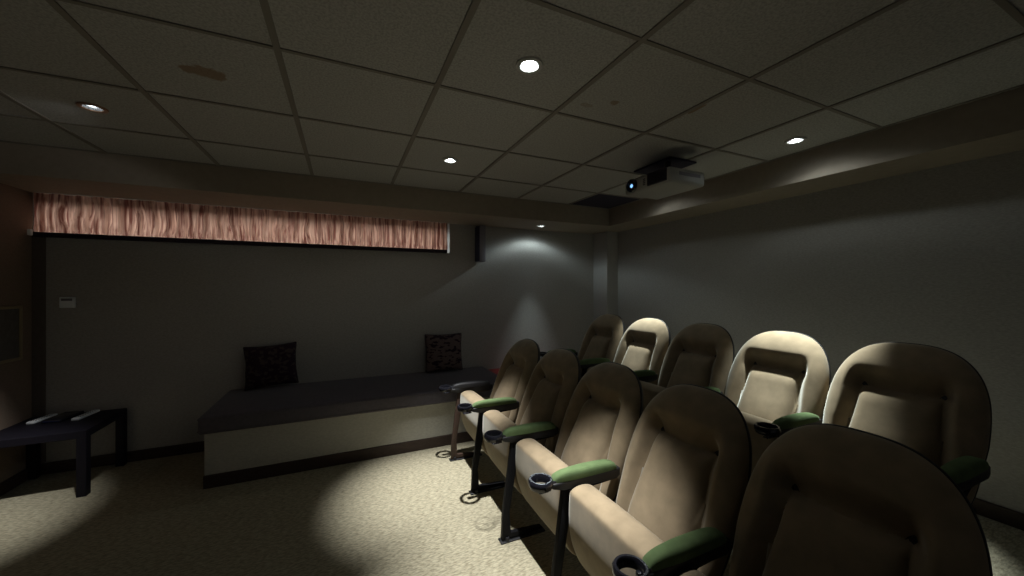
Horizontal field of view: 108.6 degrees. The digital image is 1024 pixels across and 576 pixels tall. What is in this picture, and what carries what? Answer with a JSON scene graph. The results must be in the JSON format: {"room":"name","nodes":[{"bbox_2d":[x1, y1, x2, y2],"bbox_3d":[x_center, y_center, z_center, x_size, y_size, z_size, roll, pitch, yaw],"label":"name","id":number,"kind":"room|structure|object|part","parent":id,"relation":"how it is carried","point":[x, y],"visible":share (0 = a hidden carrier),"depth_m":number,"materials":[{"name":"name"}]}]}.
{"room":"home theater","nodes":[
{"label":"home theater","id":0,"kind":"room"},
{"bbox_2d":[0,183,32,482],"bbox_3d":[-2.303,0.199,-0.156,0.100,2.403,6.830,0,0,-25],"label":"wall","id":1,"kind":"structure","parent":0,"point":[16,204],"depth_m":2.61,"materials":[{"name":"brown paint"}]},
{"bbox_2d":[0,306,22,363],"bbox_3d":[-3.350,0.318,2.285,0.024,0.385,0.750,0,0,-25],"label":"wall panel","id":2,"kind":"object","parent":1,"relation":"attached to","point":[11,317],"visible":1,"depth_m":2.55,"materials":[{"name":"brown"}]},
{"bbox_2d":[0,469,27,495],"bbox_3d":[-2.196,1.357,-0.253,0.015,0.085,6.565,0,0,-25],"label":"baseboard","id":3,"kind":"structure","parent":1,"relation":"attached to","point":[21,477],"depth_m":2.57,"materials":[{"name":"brown wood"}]},
{"bbox_2d":[0,441,614,575],"bbox_3d":[0.175,1.425,0.893,5.480,0.050,6.680,0,0,-25],"label":"floor","id":4,"kind":"structure","parent":0,"point":[415,513],"depth_m":2.17,"materials":[{"name":"carpet"}]},
{"bbox_2d":[0,408,126,497],"bbox_3d":[-3.210,1.179,2.599,0.530,0.442,0.515,0,0,-25],"label":"side table","id":5,"kind":"object","parent":4,"relation":"on","point":[32,436],"visible":0.97,"depth_m":2.52,"materials":[{"name":"black wood"}]},
{"bbox_3d":[-3.525,1.204,2.711,0.050,0.392,0.050,0,0,-25],"label":"leg","id":6,"kind":"part","parent":5,"relation":"part of","materials":[{"name":"black wood"}]},
{"bbox_2d":[26,413,57,424],"bbox_3d":[-3.408,0.948,2.671,0.045,0.020,0.190,0,0,-17],"label":"remote control","id":7,"kind":"object","parent":5,"relation":"on","point":[40,419],"visible":0.98,"depth_m":2.65,"materials":[{"name":"white plastic"}]},
{"bbox_3d":[-2.895,1.204,2.487,0.050,0.392,0.050,0,0,-25],"label":"leg","id":8,"kind":"part","parent":5,"relation":"part of","materials":[{"name":"black wood"}]},
{"bbox_2d":[71,409,99,420],"bbox_3d":[-3.188,0.948,2.755,0.045,0.020,0.210,0,0,-19],"label":"remote control","id":9,"kind":"object","parent":5,"relation":"on","point":[91,412],"visible":1,"depth_m":2.73,"materials":[{"name":"white plastic"}]},
{"bbox_3d":[-3.088,1.204,2.910,0.050,0.392,0.050,0,0,-25],"label":"leg","id":10,"kind":"part","parent":5,"relation":"part of","materials":[{"name":"black wood"}]},
{"bbox_2d":[197,366,496,488],"bbox_3d":[-1.246,1.147,3.366,2.370,0.507,0.798,0,0,-25],"label":"bench","id":11,"kind":"object","parent":4,"relation":"on","point":[270,431],"visible":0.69,"depth_m":2.94,"materials":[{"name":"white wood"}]},
{"bbox_2d":[243,342,298,390],"bbox_3d":[-2.154,0.693,3.296,0.425,0.393,0.154,0,0,-30],"label":"throw pillow","id":12,"kind":"object","parent":11,"relation":"on","point":[274,364],"visible":1,"depth_m":3.25,"materials":[{"name":"black fabric"}]},
{"bbox_3d":[-1.244,1.163,3.392,2.325,0.295,0.754,0,0,-25],"label":"panel","id":13,"kind":"part","parent":11,"relation":"part of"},
{"bbox_2d":[198,366,496,434],"bbox_3d":[-1.244,0.954,3.368,2.365,0.121,0.792,0,0,-25],"label":"seat cushion","id":14,"kind":"object","parent":11,"relation":"on","point":[239,410],"depth_m":3.03,"materials":[{"name":"fabric"}]},
{"bbox_2d":[425,333,462,372],"bbox_3d":[-0.729,0.688,3.942,0.398,0.393,0.153,0,0,-21],"label":"throw pillow","id":15,"kind":"object","parent":11,"relation":"on","point":[443,352],"visible":1,"depth_m":3.89,"materials":[{"name":"black fabric"}]},
{"bbox_2d":[439,339,539,494],"bbox_3d":[-0.156,0.909,2.856,0.703,0.982,0.632,0,0,-25],"label":"seat","id":16,"kind":"object","parent":4,"relation":"on","point":[519,363],"visible":0.79,"depth_m":2.81,"materials":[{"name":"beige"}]},
{"bbox_3d":[-0.382,1.387,3.044,0.275,0.027,0.054,0,0,-25],"label":"foot plate","id":17,"kind":"part","parent":16,"relation":"part of","materials":[{"name":"black metal"}]},
{"bbox_3d":[-0.340,0.839,3.063,0.363,0.048,0.050,0,0,-25],"label":"armrest","id":18,"kind":"part","parent":16,"relation":"part of","materials":[{"name":"black plastic"}]},
{"bbox_2d":[460,390,488,455],"bbox_3d":[-0.235,1.028,2.820,0.214,0.394,0.469,0,0,-25],"label":"seat cushion","id":19,"kind":"object","parent":16,"relation":"on","point":[470,421],"depth_m":2.80,"materials":[{"name":"brown fabric"}]},
{"bbox_3d":[-0.162,1.387,2.563,0.275,0.027,0.054,0,0,-25],"label":"foot plate","id":20,"kind":"part","parent":16,"relation":"part of","materials":[{"name":"black metal"}]},
{"bbox_3d":[-0.120,0.839,2.583,0.363,0.048,0.050,0,0,-25],"label":"armrest","id":21,"kind":"part","parent":16,"relation":"part of","materials":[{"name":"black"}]},
{"bbox_3d":[-0.001,0.735,2.927,0.333,0.630,0.524,0,0,-25],"label":"backrest","id":22,"kind":"part","parent":16,"relation":"part of","materials":[{"name":"brown fabric"}]},
{"bbox_2d":[488,368,499,373],"bbox_3d":[0.192,1.169,4.179,0.898,0.462,0.512,0,0,-25],"label":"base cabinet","id":23,"kind":"object","parent":4,"relation":"on","point":[495,371],"visible":0.02,"depth_m":4.18,"materials":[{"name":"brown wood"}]},
{"bbox_2d":[483,348,580,544],"bbox_3d":[0.074,0.908,2.352,0.703,0.981,0.580,0,0,-25],"label":"seat","id":24,"kind":"object","parent":4,"relation":"on","point":[550,388],"visible":0.9,"depth_m":2.27,"materials":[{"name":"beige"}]},
{"bbox_2d":[483,410,522,494],"bbox_3d":[-0.015,1.028,2.340,0.214,0.394,0.469,0,0,-25],"label":"seat cushion","id":25,"kind":"object","parent":24,"relation":"on","point":[492,419],"depth_m":2.30,"materials":[{"name":"brown fabric"}]},
{"bbox_3d":[0.057,1.387,2.083,0.275,0.027,0.054,0,0,-25],"label":"foot plate","id":26,"kind":"part","parent":24,"relation":"part of","materials":[{"name":"black metal"}]},
{"bbox_3d":[0.099,0.839,2.102,0.363,0.048,0.050,0,0,-25],"label":"armrest","id":27,"kind":"part","parent":24,"relation":"part of","materials":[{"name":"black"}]},
{"bbox_3d":[0.219,0.735,2.447,0.333,0.630,0.524,0,0,-25],"label":"backrest","id":28,"kind":"part","parent":24,"relation":"part of","materials":[{"name":"brown fabric"}]},
{"bbox_2d":[516,362,643,575],"bbox_3d":[0.293,0.908,1.872,0.703,0.981,0.580,0,0,-25],"label":"seat","id":29,"kind":"object","parent":4,"relation":"on","point":[604,410],"visible":0.91,"depth_m":1.83,"materials":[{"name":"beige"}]},
{"bbox_2d":[516,438,575,554],"bbox_3d":[0.204,1.028,1.860,0.214,0.394,0.469,0,0,-25],"label":"seat cushion","id":30,"kind":"object","parent":29,"relation":"on","point":[532,457],"depth_m":1.82,"materials":[{"name":"brown fabric"}]},
{"bbox_3d":[0.319,0.839,1.622,0.363,0.048,0.050,0,0,-25],"label":"armrest","id":31,"kind":"part","parent":29,"relation":"part of","materials":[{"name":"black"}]},
{"bbox_3d":[0.438,0.735,1.967,0.333,0.630,0.524,0,0,-25],"label":"backrest","id":32,"kind":"part","parent":29,"relation":"part of","materials":[{"name":"brown fabric"}]},
{"bbox_2d":[569,384,751,575],"bbox_3d":[0.513,0.908,1.392,0.703,0.981,0.580,0,0,-25],"label":"seat","id":33,"kind":"object","parent":4,"relation":"on","point":[687,469],"visible":1,"depth_m":1.38,"materials":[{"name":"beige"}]},
{"bbox_2d":[569,484,662,575],"bbox_3d":[0.423,1.028,1.380,0.214,0.394,0.469,0,0,-25],"label":"seat cushion","id":34,"kind":"object","parent":33,"relation":"on","point":[601,530],"depth_m":1.37,"materials":[{"name":"brown fabric"}]},
{"bbox_3d":[0.538,0.839,1.142,0.363,0.048,0.050,0,0,-25],"label":"armrest","id":35,"kind":"part","parent":33,"relation":"part of","materials":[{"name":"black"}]},
{"bbox_2d":[615,499,1023,575],"bbox_3d":[2.012,1.320,1.359,1.550,0.160,6.000,0,0,-25],"label":"platform","id":36,"kind":"object","parent":4,"relation":"on","point":[1005,542],"depth_m":1.75,"materials":[{"name":"carpet"}]},
{"bbox_2d":[540,314,624,377],"bbox_3d":[0.681,0.749,3.502,0.703,0.982,0.632,0,0,-25],"label":"seat","id":37,"kind":"object","parent":36,"relation":"on","point":[601,341],"visible":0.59,"depth_m":3.51,"materials":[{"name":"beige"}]},
{"bbox_3d":[0.717,0.679,3.228,0.363,0.048,0.050,0,0,-25],"label":"armrest","id":38,"kind":"part","parent":37,"relation":"part of","materials":[{"name":"green"}]},
{"bbox_3d":[0.837,0.575,3.573,0.333,0.630,0.524,0,0,-25],"label":"backrest","id":39,"kind":"part","parent":37,"relation":"part of","materials":[{"name":"brown fabric"}]},
{"bbox_2d":[587,318,670,384],"bbox_3d":[0.912,0.748,2.998,0.703,0.981,0.580,0,0,-25],"label":"seat","id":40,"kind":"object","parent":36,"relation":"on","point":[643,347],"visible":0.46,"depth_m":3.02,"materials":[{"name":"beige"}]},
{"bbox_3d":[1.056,0.575,3.092,0.333,0.630,0.524,0,0,-25],"label":"backrest","id":41,"kind":"part","parent":40,"relation":"part of","materials":[{"name":"brown fabric"}]},
{"bbox_3d":[0.937,0.679,2.748,0.363,0.048,0.050,0,0,-25],"label":"armrest","id":42,"kind":"part","parent":40,"relation":"part of","materials":[{"name":"green"}]},
{"bbox_2d":[640,323,734,410],"bbox_3d":[1.131,0.748,2.517,0.703,0.981,0.580,0,0,-25],"label":"seat","id":43,"kind":"object","parent":36,"relation":"on","point":[701,354],"visible":0.51,"depth_m":2.56,"materials":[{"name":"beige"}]},
{"bbox_2d":[640,381,666,410],"bbox_3d":[1.042,0.868,2.505,0.214,0.394,0.469,0,0,-25],"label":"seat cushion","id":44,"kind":"object","parent":43,"relation":"on","point":[650,390],"depth_m":2.51,"materials":[{"name":"brown fabric"}]},
{"bbox_3d":[1.276,0.575,2.612,0.333,0.630,0.524,0,0,-25],"label":"backrest","id":45,"kind":"part","parent":43,"relation":"part of","materials":[{"name":"brown fabric"}]},
{"bbox_2d":[724,330,830,473],"bbox_3d":[1.350,0.748,2.037,0.703,0.981,0.580,0,0,-25],"label":"seat","id":46,"kind":"object","parent":36,"relation":"on","point":[779,381],"visible":0.65,"depth_m":2.05,"materials":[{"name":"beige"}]},
{"bbox_2d":[741,411,777,473],"bbox_3d":[1.261,0.868,2.025,0.214,0.394,0.469,0,0,-25],"label":"seat cushion","id":47,"kind":"object","parent":46,"relation":"on","point":[760,444],"depth_m":1.86,"materials":[{"name":"brown fabric"}]},
{"bbox_3d":[1.495,0.575,2.132,0.333,0.630,0.524,0,0,-25],"label":"backrest","id":48,"kind":"part","parent":46,"relation":"part of","materials":[{"name":"brown fabric"}]},
{"bbox_3d":[1.375,0.679,1.787,0.363,0.048,0.050,0,0,-25],"label":"armrest","id":49,"kind":"part","parent":46,"relation":"part of","materials":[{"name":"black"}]},
{"bbox_2d":[823,342,991,512],"bbox_3d":[1.570,0.748,1.557,0.703,0.981,0.580,0,0,-25],"label":"seat","id":50,"kind":"object","parent":36,"relation":"on","point":[929,400],"visible":0.42,"depth_m":1.58,"materials":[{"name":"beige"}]},
{"bbox_3d":[1.595,0.679,1.307,0.363,0.048,0.050,0,0,-25],"label":"armrest","id":51,"kind":"part","parent":50,"relation":"part of","materials":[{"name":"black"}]},
{"bbox_2d":[679,423,992,575],"bbox_3d":[0.732,0.908,0.911,0.703,0.981,0.580,0,0,-25],"label":"seat","id":52,"kind":"object","parent":4,"relation":"on","point":[823,499],"visible":1,"depth_m":1.00,"materials":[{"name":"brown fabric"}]},
{"bbox_2d":[679,569,705,575],"bbox_3d":[0.643,1.028,0.899,0.214,0.394,0.469,0,0,-25],"label":"seat cushion","id":53,"kind":"object","parent":52,"relation":"on","point":[693,572],"depth_m":1.08,"materials":[{"name":"brown fabric"}]},
{"bbox_2d":[33,193,592,462],"bbox_3d":[-1.213,0.335,3.931,5.480,2.130,0.200,0,0,-25],"label":"wall","id":54,"kind":"structure","parent":0,"point":[159,332],"depth_m":3.34,"materials":[{"name":"paint"}]},
{"bbox_2d":[32,236,45,462],"bbox_3d":[-3.539,0.463,2.753,0.070,1.695,0.012,0,0,-25],"label":"trim","id":55,"kind":"structure","parent":54,"relation":"attached to","point":[38,243],"depth_m":2.75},
{"bbox_2d":[59,297,75,307],"bbox_3d":[-3.395,0.110,2.811,0.084,0.084,0.024,0,0,-25],"label":"thermostat","id":56,"kind":"object","parent":54,"relation":"attached to","point":[64,302],"visible":1,"depth_m":2.80,"materials":[{"name":"white plastic"}]},
{"bbox_2d":[41,441,203,474],"bbox_3d":[-3.019,1.357,2.988,1.210,0.085,0.015,0,0,-25],"label":"baseboard","id":57,"kind":"structure","parent":54,"relation":"attached to","point":[159,452],"depth_m":2.97,"materials":[{"name":"brown wood"}]},
{"bbox_2d":[27,192,447,252],"bbox_3d":[-2.126,-0.542,3.359,3.120,0.325,0.081,0,0,-25],"label":"curtain","id":58,"kind":"object","parent":54,"relation":"hanging from","point":[55,215],"visible":1,"depth_m":3.18,"materials":[{"name":"fabric"}]},
{"bbox_3d":[-2.127,-0.398,3.372,3.112,0.035,0.057,0,0,-25],"label":"hem rod","id":59,"kind":"part","parent":58,"relation":"part of","materials":[{"name":"black"}]},
{"bbox_2d":[0,142,635,233],"bbox_3d":[-1.093,-0.857,3.668,5.280,0.293,0.820,0,0,-25],"label":"soffit","id":60,"kind":"structure","parent":54,"relation":"attached to","point":[31,168],"depth_m":2.93,"materials":[{"name":"paint"}]},
{"bbox_2d":[475,225,485,261],"bbox_3d":[-0.360,-0.496,4.121,0.080,0.412,0.165,0,0,-25],"label":"wall speaker","id":61,"kind":"object","parent":54,"relation":"attached to","point":[480,231],"visible":1,"depth_m":4.05,"materials":[{"name":"grey plastic"}]},
{"bbox_2d":[475,226,479,261],"bbox_3d":[-0.386,-0.490,4.097,0.012,0.384,0.134,0,0,-25],"label":"grille","id":62,"kind":"object","parent":61,"relation":"attached to","point":[477,229],"depth_m":4.07,"materials":[{"name":"black"}]},
{"bbox_2d":[0,0,1023,208],"bbox_3d":[0.133,-0.978,0.984,5.480,0.151,6.880,0,0,-25],"label":"ceiling","id":63,"kind":"structure","parent":0,"point":[369,91],"depth_m":1.59,"materials":[{"name":"tile"}]},
{"bbox_2d":[75,102,108,113],"bbox_3d":[-2.101,-0.921,1.844,0.112,0.048,0.112,0,0,-25],"label":"recessed light","id":64,"kind":"object","parent":63,"relation":"in","point":[86,106],"visible":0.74,"depth_m":1.85,"materials":[{"name":"grey metal"}]},
{"bbox_2d":[442,157,457,163],"bbox_3d":[-0.436,-0.921,2.604,0.112,0.048,0.112,0,0,-25],"label":"recessed light","id":65,"kind":"object","parent":63,"relation":"in","point":[448,159],"visible":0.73,"depth_m":2.61,"materials":[{"name":"grey"}]},
{"bbox_2d":[516,57,542,73],"bbox_3d":[0.070,-0.921,1.494,0.112,0.048,0.112,0,0,-25],"label":"recessed light","id":66,"kind":"object","parent":63,"relation":"in","point":[526,65],"visible":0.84,"depth_m":1.50,"materials":[{"name":"grey"}]},
{"bbox_3d":[0.070,-0.928,1.494,0.048,0.034,0.048,0,0,-25],"label":"bulb","id":67,"kind":"part","parent":66,"relation":"part of","materials":[{"name":"white glass"}]},
{"bbox_2d":[625,156,703,199],"bbox_3d":[1.067,-0.782,2.606,0.473,0.240,0.526,0,0,-25],"label":"projector","id":68,"kind":"object","parent":63,"relation":"hanging from","point":[666,177],"visible":1,"depth_m":2.47,"materials":[{"name":"grey plastic"}]},
{"bbox_3d":[1.127,-0.895,2.730,0.260,0.013,0.350,0,0,-25],"label":"mount plate","id":69,"kind":"part","parent":68,"relation":"part of","materials":[{"name":"metal"}]},
{"bbox_3d":[1.136,-0.723,2.350,0.190,0.022,0.004,0,0,-25],"label":"panel","id":70,"kind":"part","parent":68,"relation":"part of","materials":[{"name":"grey plastic"}]},
{"bbox_2d":[784,137,806,144],"bbox_3d":[1.735,-0.921,2.255,0.112,0.048,0.112,0,0,-25],"label":"recessed light","id":71,"kind":"object","parent":63,"relation":"in","point":[795,140],"visible":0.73,"depth_m":2.26,"materials":[{"name":"grey"}]},
{"bbox_2d":[618,150,1023,512],"bbox_3d":[2.642,0.199,1.966,0.100,2.403,6.580,0,0,-25],"label":"wall","id":72,"kind":"structure","parent":0,"point":[932,256],"depth_m":2.40,"materials":[{"name":"paint"}]},
{"bbox_2d":[593,231,617,320],"bbox_3d":[1.211,0.345,4.775,0.170,2.110,0.280,0,0,-25],"label":"column","id":73,"kind":"structure","parent":72,"relation":"attached to","point":[605,244],"depth_m":4.67,"materials":[{"name":"paint"}]},
{"bbox_2d":[609,86,1023,227],"bbox_3d":[2.539,-0.811,1.589,0.400,0.203,5.980,0,0,-25],"label":"soffit","id":74,"kind":"structure","parent":72,"relation":"attached to","point":[993,125],"depth_m":2.20,"materials":[{"name":"paint"}]},
{"bbox_2d":[972,498,1023,530],"bbox_3d":[2.710,1.198,1.678,0.015,0.085,6.000,0,0,-25],"label":"baseboard","id":75,"kind":"structure","parent":72,"relation":"attached to","point":[1004,515],"depth_m":1.95,"materials":[{"name":"brown wood"}]}
]}

